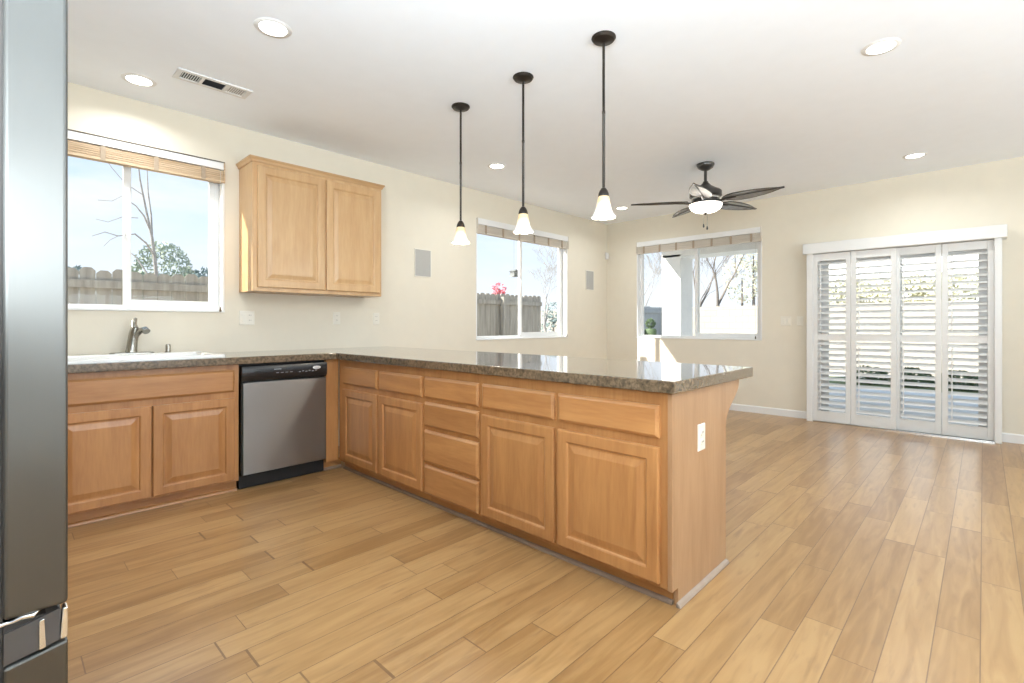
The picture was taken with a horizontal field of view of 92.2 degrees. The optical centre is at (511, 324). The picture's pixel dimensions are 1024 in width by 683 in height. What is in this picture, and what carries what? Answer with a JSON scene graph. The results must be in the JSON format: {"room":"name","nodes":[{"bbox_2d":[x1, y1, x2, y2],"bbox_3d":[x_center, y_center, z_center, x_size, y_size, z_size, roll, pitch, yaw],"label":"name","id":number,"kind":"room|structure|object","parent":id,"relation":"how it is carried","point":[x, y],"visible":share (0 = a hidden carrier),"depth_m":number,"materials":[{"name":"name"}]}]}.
{"room":"kitchen","nodes":[
{"label":"kitchen","id":0,"kind":"room"},
{"bbox_2d":[68,82,606,445],"bbox_3d":[-1.152,-0.227,5.192,0.160,2.727,7.870,0,0,44],"label":"wall","id":1,"kind":"structure","parent":0,"point":[438,311],"depth_m":4.75,"materials":[{"name":"paint"}]},
{"bbox_2d":[68,166,224,311],"bbox_3d":[-2.740,-0.682,3.518,0.160,1.178,1.195,0,0,44],"label":"window","id":2,"kind":"structure","parent":1,"relation":"in","point":[213,304],"depth_m":3.81,"materials":[{"name":"white plastic"}]},
{"bbox_2d":[68,129,224,311],"bbox_3d":[-2.694,-0.686,3.473,0.079,1.179,1.191,0,0,44],"label":"window blind","id":3,"kind":"object","parent":2,"relation":"attached to","point":[83,145],"visible":0.67,"depth_m":3.53,"materials":[{"name":"beige wood"}]},
{"bbox_2d":[239,311,253,324],"bbox_3d":[-2.160,-0.050,4.015,0.010,0.115,0.116,0,0,44],"label":"switch plate","id":4,"kind":"object","parent":1,"relation":"attached to","point":[245,317],"visible":1,"depth_m":4.01,"materials":[{"name":"white plastic"}]},
{"bbox_2d":[236,154,384,297],"bbox_3d":[-1.700,-0.772,4.269,0.324,1.033,1.166,0,0,44],"label":"upper cabinet","id":5,"kind":"object","parent":1,"relation":"attached to","point":[303,230],"visible":1,"depth_m":4.05,"materials":[{"name":"brown wood"}]},
{"bbox_2d":[333,312,339,323],"bbox_3d":[-1.627,-0.055,4.573,0.009,0.115,0.070,0,0,44],"label":"outlet plate","id":6,"kind":"object","parent":1,"relation":"attached to","point":[336,315],"visible":1,"depth_m":4.57,"materials":[{"name":"white plastic"}]},
{"bbox_2d":[373,313,378,324],"bbox_3d":[-1.342,-0.053,4.871,0.009,0.115,0.070,0,0,44],"label":"outlet plate","id":7,"kind":"object","parent":1,"relation":"attached to","point":[375,315],"visible":1,"depth_m":4.87,"materials":[{"name":"white plastic"}]},
{"bbox_2d":[414,248,430,277],"bbox_3d":[-0.954,-0.653,5.276,0.009,0.300,0.221,0,0,44],"label":"wall speaker","id":8,"kind":"object","parent":1,"relation":"attached to","point":[422,257],"visible":1,"depth_m":5.27},
{"bbox_2d":[476,233,567,339],"bbox_3d":[0.137,-0.536,6.524,0.160,1.455,1.777,0,0,44],"label":"window","id":9,"kind":"structure","parent":1,"relation":"in","point":[562,253],"depth_m":7.05,"materials":[{"name":"white plastic"}]},
{"bbox_2d":[476,217,568,336],"bbox_3d":[0.183,-0.540,6.479,0.079,1.442,1.773,0,0,44],"label":"window blind","id":10,"kind":"object","parent":9,"relation":"attached to","point":[483,226],"visible":0.95,"depth_m":6.35,"materials":[{"name":"beige wood"}]},
{"bbox_2d":[586,270,593,290],"bbox_3d":[1.186,-0.668,7.513,0.009,0.300,0.211,0,0,44],"label":"wall speaker","id":11,"kind":"object","parent":1,"relation":"attached to","point":[589,274],"visible":1,"depth_m":7.50},
{"bbox_2d":[60,410,1023,682],"bbox_3d":[1.796,1.197,2.370,8.320,0.120,7.870,0,0,44],"label":"floor","id":12,"kind":"structure","parent":0,"point":[854,554],"depth_m":2.14,"materials":[{"name":"brown wood"}]},
{"bbox_2d":[0,0,67,682],"bbox_3d":[-1.307,0.247,0.827,0.912,1.780,0.770,0,0,44],"label":"refrigerator","id":13,"kind":"object","parent":12,"relation":"on","point":[33,33],"visible":1,"depth_m":0.76,"materials":[{"name":"grey metal"}]},
{"bbox_2d":[68,365,238,527],"bbox_3d":[-2.425,0.704,3.224,0.682,0.865,0.966,0,0,44],"label":"base cabinet","id":14,"kind":"object","parent":12,"relation":"on","point":[139,440],"visible":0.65,"depth_m":2.98,"materials":[{"name":"brown wood"}]},
{"bbox_2d":[238,360,326,488],"bbox_3d":[-1.860,0.706,3.780,0.670,0.854,0.604,0,0,44],"label":"dishwasher","id":15,"kind":"object","parent":12,"relation":"on","point":[282,405],"visible":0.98,"depth_m":3.54,"materials":[{"name":"silver metal"}]},
{"bbox_2d":[324,359,430,503],"bbox_3d":[-0.998,0.704,3.838,1.694,0.865,0.665,0,0,44],"label":"base cabinet","id":16,"kind":"object","parent":12,"relation":"on","point":[382,406],"visible":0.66,"depth_m":3.42,"materials":[{"name":"brown wood"}]},
{"bbox_2d":[68,346,752,393],"bbox_3d":[-1.228,0.247,2.478,3.482,0.050,3.522,0,0,44],"label":"countertop","id":17,"kind":"structure","parent":16,"relation":"on","point":[649,376],"depth_m":2.79,"materials":[{"name":"stone"}]},
{"bbox_2d":[109,318,153,353],"bbox_3d":[-2.585,0.078,3.365,0.178,0.248,0.250,0,0,44],"label":"kitchen faucet","id":18,"kind":"object","parent":17,"relation":"on","point":[135,331],"visible":1,"depth_m":3.38,"materials":[{"name":"silver metal"}]},
{"bbox_2d":[68,344,225,363],"bbox_3d":[-2.444,0.273,3.213,0.620,0.258,0.885,0,0,44],"label":"sink","id":19,"kind":"object","parent":17,"relation":"in","point":[97,358],"depth_m":3.23,"materials":[{"name":"ceramic"}]},
{"bbox_2d":[425,369,487,527],"bbox_3d":[-0.168,0.704,3.100,0.524,0.865,0.583,0,0,44],"label":"base cabinet","id":20,"kind":"object","parent":12,"relation":"on","point":[453,400],"visible":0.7,"depth_m":2.87,"materials":[{"name":"brown wood"}]},
{"bbox_2d":[481,374,738,608],"bbox_3d":[0.491,0.704,2.593,1.130,0.865,0.762,0,0,44],"label":"base cabinet","id":21,"kind":"object","parent":12,"relation":"on","point":[613,484],"visible":0.84,"depth_m":2.20,"materials":[{"name":"brown wood"}]},
{"bbox_2d":[698,423,704,451],"bbox_3d":[0.827,0.492,2.145,0.009,0.115,0.070,0,0,44],"label":"outlet plate","id":22,"kind":"object","parent":21,"relation":"attached to","point":[701,427],"visible":1,"depth_m":2.14,"materials":[{"name":"white plastic"}]},
{"bbox_2d":[68,0,1023,223],"bbox_3d":[1.796,-1.650,2.370,8.320,0.120,7.870,0,0,44],"label":"ceiling","id":23,"kind":"structure","parent":0,"point":[771,93],"depth_m":3.27,"materials":[{"name":"paint"}]},
{"bbox_2d":[121,73,156,86],"bbox_3d":[-2.430,-1.587,3.209,0.188,0.006,0.188,0,0,44],"label":"recessed light","id":24,"kind":"object","parent":23,"relation":"in","point":[133,78],"visible":1,"depth_m":3.20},
{"bbox_2d":[172,67,252,98],"bbox_3d":[-1.971,-1.585,3.255,0.155,0.010,0.430,0,0,44],"label":"ceiling vent","id":25,"kind":"object","parent":23,"relation":"in","point":[180,73],"visible":1,"depth_m":3.24,"materials":[{"name":"white metal"}]},
{"bbox_2d":[253,17,291,37],"bbox_3d":[-1.283,-1.587,2.645,0.188,0.006,0.188,0,0,44],"label":"recessed light","id":26,"kind":"object","parent":23,"relation":"in","point":[271,27],"visible":1,"depth_m":2.64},
{"bbox_2d":[452,102,469,244],"bbox_3d":[-0.374,-1.090,3.596,0.134,1.001,0.137,0,0,44],"label":"pendant lamp","id":27,"kind":"object","parent":23,"relation":"hanging from","point":[460,237],"visible":1,"depth_m":3.58,"materials":[{"name":"brown metal"}]},
{"bbox_2d":[488,163,505,168],"bbox_3d":[-0.151,-1.587,4.953,0.188,0.006,0.188,0,0,44],"label":"recessed light","id":28,"kind":"object","parent":23,"relation":"in","point":[492,165],"visible":1,"depth_m":4.95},
{"bbox_2d":[513,72,533,233],"bbox_3d":[0.072,-1.090,3.169,0.134,1.001,0.137,0,0,44],"label":"pendant lamp","id":29,"kind":"object","parent":23,"relation":"hanging from","point":[523,226],"visible":1,"depth_m":3.16,"materials":[{"name":"brown metal"}]},
{"bbox_2d":[591,30,615,219],"bbox_3d":[0.508,-1.090,2.732,0.134,1.001,0.137,0,0,44],"label":"pendant lamp","id":30,"kind":"object","parent":23,"relation":"hanging from","point":[603,211],"visible":1,"depth_m":2.73,"materials":[{"name":"brown metal"}]},
{"bbox_2d":[615,206,628,209],"bbox_3d":[1.506,-1.587,6.744,0.188,0.006,0.188,0,0,44],"label":"recessed light","id":31,"kind":"object","parent":23,"relation":"in","point":[621,207],"visible":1,"depth_m":6.75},
{"bbox_2d":[631,161,784,229],"bbox_3d":[1.952,-1.263,4.845,1.332,0.655,1.376,0,0,44],"label":"ceiling fan","id":32,"kind":"object","parent":23,"relation":"hanging from","point":[705,197],"visible":1,"depth_m":4.79,"materials":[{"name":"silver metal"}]},
{"bbox_2d":[861,37,901,55],"bbox_3d":[2.117,-1.587,2.827,0.188,0.006,0.188,0,0,44],"label":"recessed light","id":33,"kind":"object","parent":23,"relation":"in","point":[882,46],"visible":1,"depth_m":2.82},
{"bbox_2d":[902,152,927,158],"bbox_3d":[3.800,-1.587,4.645,0.188,0.006,0.188,0,0,44],"label":"recessed light","id":34,"kind":"object","parent":23,"relation":"in","point":[918,154],"visible":1,"depth_m":4.64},
{"bbox_2d":[607,156,1023,434],"bbox_3d":[4.519,-0.227,5.100,8.160,2.727,0.160,0,0,44],"label":"wall","id":35,"kind":"structure","parent":0,"point":[989,193],"depth_m":5.98,"materials":[{"name":"paint"}]},
{"bbox_2d":[637,241,761,340],"bbox_3d":[2.589,-0.516,6.934,1.776,1.450,0.160,0,0,44],"label":"window","id":36,"kind":"structure","parent":35,"relation":"in","point":[640,258],"depth_m":6.95,"materials":[{"name":"white plastic"}]},
{"bbox_2d":[636,227,761,338],"bbox_3d":[2.544,-0.524,6.887,1.772,1.430,0.079,0,0,44],"label":"window blind","id":37,"kind":"object","parent":36,"relation":"attached to","point":[748,235],"visible":1,"depth_m":6.76,"materials":[{"name":"beige wood"}]},
{"bbox_2d":[781,316,790,325],"bbox_3d":[3.377,-0.039,6.075,0.116,0.115,0.010,0,0,44],"label":"switch plate","id":38,"kind":"object","parent":35,"relation":"attached to","point":[785,320],"visible":1,"depth_m":6.07,"materials":[{"name":"white plastic"}]},
{"bbox_2d":[797,316,802,325],"bbox_3d":[3.488,-0.039,5.968,0.070,0.115,0.010,0,0,44],"label":"switch plate","id":39,"kind":"object","parent":35,"relation":"attached to","point":[799,318],"visible":1,"depth_m":5.97,"materials":[{"name":"white plastic"}]},
{"bbox_2d":[813,252,850,423],"bbox_3d":[3.660,0.155,5.641,0.365,1.936,0.069,0,0,44],"label":"shutter","id":40,"kind":"object","parent":35,"relation":"attached to","point":[818,415],"visible":1,"depth_m":5.63,"materials":[{"name":"white wood"}]},
{"bbox_2d":[851,248,895,429],"bbox_3d":[3.939,0.155,5.374,0.400,1.936,0.069,0,0,44],"label":"shutter","id":41,"kind":"object","parent":35,"relation":"attached to","point":[856,419],"visible":1,"depth_m":5.37,"materials":[{"name":"white wood"}]},
{"bbox_2d":[729,403,1023,443],"bbox_3d":[4.401,1.093,5.093,8.000,0.088,0.014,0,0,44],"label":"baseboard","id":42,"kind":"structure","parent":35,"relation":"attached to","point":[1006,437],"depth_m":6.08,"materials":[{"name":"white wood"}]},
{"bbox_2d":[818,249,986,426],"bbox_3d":[4.219,0.159,5.394,1.520,1.955,0.110,0,0,44],"label":"door","id":43,"kind":"structure","parent":35,"relation":"in","point":[980,256],"depth_m":5.37,"materials":[{"name":"white plastic"}]},
{"bbox_2d":[803,224,1007,443],"bbox_3d":[4.095,0.098,5.274,1.702,2.078,0.175,0,0,44],"label":"frame","id":44,"kind":"object","parent":35,"relation":"attached to","point":[997,233],"visible":0.9,"depth_m":5.00,"materials":[{"name":"white wood"}]},
{"bbox_2d":[896,244,941,433],"bbox_3d":[4.233,0.155,5.142,0.378,1.936,0.069,0,0,44],"label":"shutter","id":45,"kind":"object","parent":35,"relation":"attached to","point":[923,426],"visible":1,"depth_m":5.13,"materials":[{"name":"white wood"}]},
{"bbox_2d":[942,240,993,440],"bbox_3d":[4.509,0.155,4.878,0.380,1.936,0.069,0,0,44],"label":"shutter","id":46,"kind":"object","parent":35,"relation":"attached to","point":[959,430],"visible":0.99,"depth_m":4.88,"materials":[{"name":"white wood"}]},
{"label":"outside","id":47,"kind":"structure","parent":0,"visible":0},
{"bbox_2d":[829,369,962,383],"bbox_3d":[-0.367,1.437,13.127,70.000,0.280,85.000,0,0,44],"label":"ground","id":48,"kind":"structure","parent":47,"point":[833,370],"depth_m":12.69,"materials":[{"name":"grey"}]},
{"bbox_2d":[70,265,81,270],"bbox_3d":[-8.397,0.052,9.355,1.060,2.454,2.078,0,0,44],"label":"leafy tree","id":49,"kind":"object","parent":48,"relation":"on","point":[78,268],"visible":0.02,"depth_m":9.33,"materials":[{"name":"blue plant"}]},
{"bbox_2d":[93,163,157,276],"bbox_3d":[-5.896,-0.721,7.358,0.503,3.995,1.336,0,0,1],"label":"bare tree","id":50,"kind":"object","parent":48,"relation":"on","point":[149,223],"visible":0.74,"depth_m":7.78,"materials":[{"name":"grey plant"}]},
{"bbox_2d":[131,240,198,277],"bbox_3d":[-8.118,-0.341,11.478,1.355,3.241,1.902,0,0,44],"label":"leafy tree","id":51,"kind":"object","parent":48,"relation":"on","point":[186,270],"visible":0.19,"depth_m":11.41,"materials":[{"name":"green plant"}]},
{"bbox_2d":[192,266,207,277],"bbox_3d":[-6.686,0.001,10.886,1.088,2.556,1.424,0,0,44],"label":"leafy tree","id":52,"kind":"object","parent":48,"relation":"on","point":[203,272],"visible":0.02,"depth_m":10.69,"materials":[{"name":"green plant"}]},
{"bbox_2d":[68,267,541,335],"bbox_3d":[-3.081,0.314,7.318,0.148,1.925,10.945,0,0,44],"label":"wooden fence","id":53,"kind":"object","parent":48,"relation":"on","point":[497,315],"visible":0.14,"depth_m":6.20,"materials":[{"name":"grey wood"}]},
{"bbox_2d":[491,283,506,294],"bbox_3d":[-0.289,0.168,11.041,0.375,2.221,0.494,0,0,44],"label":"shrub","id":54,"kind":"object","parent":48,"relation":"on","point":[499,291],"visible":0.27,"depth_m":10.99,"materials":[{"name":"pink plant"}]},
{"bbox_2d":[528,245,557,331],"bbox_3d":[1.550,-1.142,19.142,1.484,4.882,1.906,0,0,44],"label":"bare tree","id":55,"kind":"object","parent":48,"relation":"on","point":[551,255],"visible":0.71,"depth_m":18.86,"materials":[{"name":"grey plant"}]},
{"bbox_2d":[541,302,557,331],"bbox_3d":[1.610,0.183,19.565,1.046,2.193,1.187,0,0,44],"label":"leafy shrub","id":56,"kind":"object","parent":48,"relation":"on","point":[553,320],"visible":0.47,"depth_m":19.50,"materials":[{"name":"green plant"}]},
{"bbox_2d":[644,318,656,334],"bbox_3d":[4.363,0.542,15.520,0.520,1.469,0.520,0,0,44],"label":"potted plant","id":57,"kind":"object","parent":48,"relation":"on","point":[650,330],"visible":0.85,"depth_m":15.42,"materials":[{"name":"plant"}]},
{"bbox_2d":[644,306,661,334],"bbox_3d":[3.840,0.330,15.851,0.148,1.894,4.445,0,0,44],"label":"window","id":58,"kind":"structure","parent":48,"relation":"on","point":[655,313],"depth_m":17.13,"materials":[{"name":"clear glass"}]},
{"bbox_2d":[644,253,661,306],"bbox_3d":[5.206,-1.328,20.676,4.157,5.271,2.838,0,0,44],"label":"bare tree","id":59,"kind":"object","parent":48,"relation":"on","point":[657,254],"visible":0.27,"depth_m":20.38,"materials":[{"name":"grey plant"}]},
{"bbox_2d":[693,255,748,306],"bbox_3d":[7.238,-1.958,18.308,3.064,6.518,5.014,0,0,37],"label":"bare tree","id":60,"kind":"object","parent":48,"relation":"on","point":[718,271],"visible":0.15,"depth_m":18.82,"materials":[{"name":"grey plant"}]},
{"bbox_2d":[706,254,743,305],"bbox_3d":[7.373,-2.238,17.468,5.003,7.057,3.146,0,0,2],"label":"bare tree","id":61,"kind":"object","parent":48,"relation":"on","point":[718,301],"visible":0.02,"depth_m":17.76,"materials":[{"name":"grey plant"}]},
{"bbox_2d":[722,254,756,305],"bbox_3d":[8.672,-0.934,18.336,1.648,4.425,1.475,0,0,44],"label":"leafy tree","id":62,"kind":"object","parent":48,"relation":"on","point":[752,286],"visible":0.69,"depth_m":18.19,"materials":[{"name":"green plant"}]},
{"bbox_2d":[541,300,977,374],"bbox_3d":[6.813,0.347,16.290,24.000,1.860,0.200,0,0,44],"label":"wall","id":63,"kind":"structure","parent":48,"relation":"on","point":[717,319],"depth_m":13.38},
{"bbox_2d":[829,276,882,303],"bbox_3d":[9.960,-0.116,15.302,2.648,2.790,1.494,0,0,44],"label":"leafy tree","id":64,"kind":"object","parent":48,"relation":"on","point":[839,277],"visible":0.18,"depth_m":14.75,"materials":[{"name":"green plant"}]},
{"bbox_2d":[829,273,932,303],"bbox_3d":[10.805,-0.121,14.481,3.026,2.798,1.523,0,0,44],"label":"leafy tree","id":65,"kind":"object","parent":48,"relation":"on","point":[882,275],"visible":0.12,"depth_m":14.23,"materials":[{"name":"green plant"}]},
{"bbox_2d":[829,386,977,425],"bbox_3d":[5.581,1.297,7.482,7.600,0.160,4.730,0,0,44],"label":"patio slab","id":66,"kind":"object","parent":48,"relation":"on","point":[836,388],"visible":0.11,"depth_m":7.46,"materials":[{"name":"concrete"}]},
{"bbox_2d":[662,242,756,335],"bbox_3d":[2.277,-0.283,4.117,7.320,3.000,11.060,0,0,44],"label":"patio cover","id":67,"kind":"object","parent":66,"relation":"on","point":[677,266],"visible":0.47,"depth_m":9.79,"materials":[{"name":"paint"}]},
{"bbox_2d":[509,269,517,276],"bbox_3d":[0.027,-1.066,6.742,0.100,0.839,0.110,0,0,44],"label":"bird feeder","id":68,"kind":"object","parent":67,"relation":"hanging from","point":[513,273],"visible":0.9,"depth_m":6.71,"materials":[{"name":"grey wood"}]},
{"bbox_2d":[829,376,977,392],"bbox_3d":[7.736,1.327,10.457,12.600,0.100,2.450,0,0,44],"label":"lawn","id":69,"kind":"structure","parent":48,"relation":"on","point":[836,382],"depth_m":10.25,"materials":[{"name":"green plant"}]},
{"bbox_2d":[856,365,888,384],"bbox_3d":[7.644,1.095,10.578,0.765,0.424,0.635,0,0,44],"label":"shrub","id":70,"kind":"object","parent":69,"relation":"on","point":[862,371],"visible":0.31,"depth_m":10.40,"materials":[{"name":"green plant"}]},
{"bbox_2d":[889,366,934,387],"bbox_3d":[8.187,1.091,10.075,0.764,0.458,0.658,0,0,44],"label":"shrub","id":71,"kind":"object","parent":69,"relation":"on","point":[905,373],"visible":0.36,"depth_m":9.90,"materials":[{"name":"green plant"}]},
{"bbox_2d":[948,369,977,391],"bbox_3d":[8.702,1.096,9.583,0.754,0.439,0.641,0,0,44],"label":"shrub","id":72,"kind":"object","parent":69,"relation":"on","point":[949,376],"visible":0.24,"depth_m":9.41,"materials":[{"name":"green plant"}]},
{"bbox_2d":[872,271,977,301],"bbox_3d":[11.546,-0.115,13.790,2.463,2.787,1.496,0,0,44],"label":"leafy tree","id":73,"kind":"object","parent":48,"relation":"on","point":[921,273],"visible":0.23,"depth_m":13.49,"materials":[{"name":"yellow plant"}]},
{"bbox_2d":[910,269,977,300],"bbox_3d":[12.273,-0.128,13.076,2.846,2.812,1.452,0,0,44],"label":"leafy tree","id":74,"kind":"object","parent":48,"relation":"on","point":[973,270],"visible":0.12,"depth_m":12.97,"materials":[{"name":"yellow plant"}]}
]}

